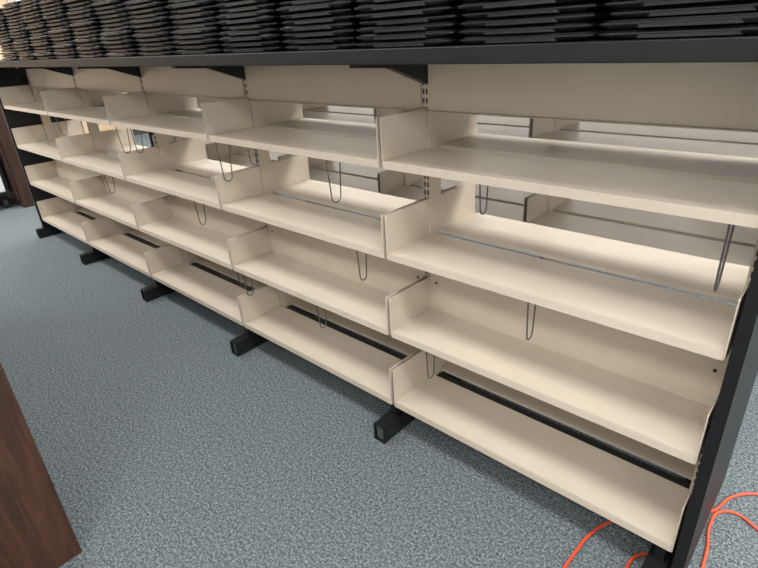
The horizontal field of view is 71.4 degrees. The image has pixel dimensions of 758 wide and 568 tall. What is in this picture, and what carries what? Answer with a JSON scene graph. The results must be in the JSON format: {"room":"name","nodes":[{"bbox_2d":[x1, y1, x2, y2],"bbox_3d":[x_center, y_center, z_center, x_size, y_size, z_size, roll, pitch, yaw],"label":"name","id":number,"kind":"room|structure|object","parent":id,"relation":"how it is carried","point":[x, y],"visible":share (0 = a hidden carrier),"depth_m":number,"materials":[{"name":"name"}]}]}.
{"room":"library","nodes":[
{"label":"library","id":0,"kind":"room"},
{"bbox_2d":[0,0,122,133],"bbox_3d":[-6.085,-2.728,6.350,0.100,2.750,7.000,19,33,39],"label":"wall","id":1,"kind":"structure","parent":0,"point":[102,127],"depth_m":8.21,"materials":[{"name":"beige paint"}]},
{"bbox_2d":[132,129,147,134],"bbox_3d":[-5.977,-1.517,6.882,0.012,0.100,6.988,19,33,39],"label":"baseboard","id":2,"kind":"structure","parent":1,"relation":"attached to","point":[135,132],"depth_m":8.78,"materials":[{"name":"grey"}]},
{"bbox_2d":[0,133,757,567],"bbox_3d":[-1.546,0.097,3.181,12.000,0.100,7.000,19,33,39],"label":"floor","id":3,"kind":"structure","parent":0,"point":[159,445],"depth_m":1.84,"materials":[{"name":"blue carpet"}]},
{"bbox_2d":[0,165,11,207],"bbox_3d":[-3.906,-1.091,4.918,0.700,0.800,0.500,19,33,39],"label":"utility cart","id":4,"kind":"object","parent":3,"relation":"on","point":[4,189],"visible":1,"depth_m":4.94,"materials":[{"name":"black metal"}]},
{"bbox_2d":[0,106,34,207],"bbox_3d":[-3.552,-1.510,5.227,0.982,1.250,0.672,19,33,39],"label":"cabinet","id":5,"kind":"object","parent":3,"relation":"on","point":[10,164],"visible":0.17,"depth_m":4.88,"materials":[{"name":"brown wood"}]},
{"bbox_2d":[0,362,81,567],"bbox_3d":[-1.921,0.033,1.752,2.230,1.285,0.650,19,33,39],"label":"wooden end panel","id":6,"kind":"object","parent":3,"relation":"on","point":[36,531],"visible":1,"depth_m":1.39,"materials":[{"name":"brown wood"}]},
{"bbox_2d":[0,35,757,567],"bbox_3d":[-0.827,-0.466,2.656,4.660,1.289,0.720,19,33,39],"label":"shelving unit","id":7,"kind":"object","parent":3,"relation":"on","point":[665,378],"visible":1,"depth_m":1.61,"materials":[{"name":"beige paint"}]},
{"bbox_2d":[0,0,757,60],"bbox_3d":[-0.634,-1.085,2.106,3.900,0.280,0.662,19,33,39],"label":"trays","id":8,"kind":"object","parent":7,"relation":"on","point":[64,29],"visible":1,"depth_m":1.34,"materials":[{"name":"black plastic"}]},
{"bbox_2d":[0,35,757,66],"bbox_3d":[-0.860,-1.031,2.386,4.660,0.034,0.720,19,33,39],"label":"countertop","id":9,"kind":"structure","parent":7,"relation":"on","point":[719,48],"depth_m":1.04,"materials":[{"name":"black laminate"}]},
{"bbox_2d":[148,97,757,266],"bbox_3d":[-0.178,-0.836,3.415,4.660,1.234,0.720,19,33,39],"label":"shelving unit","id":10,"kind":"object","parent":3,"relation":"on","point":[539,209],"visible":0.18,"depth_m":2.44,"materials":[{"name":"beige paint"}]},
{"bbox_2d":[562,492,757,567],"bbox_3d":[0.834,0.726,1.442,0.939,0.008,0.345,-4,25,-1],"label":"extension cord","id":11,"kind":"object","parent":3,"relation":"on","point":[724,501],"visible":0.77,"depth_m":1.50,"materials":[{"name":"orange plastic"}]}
]}

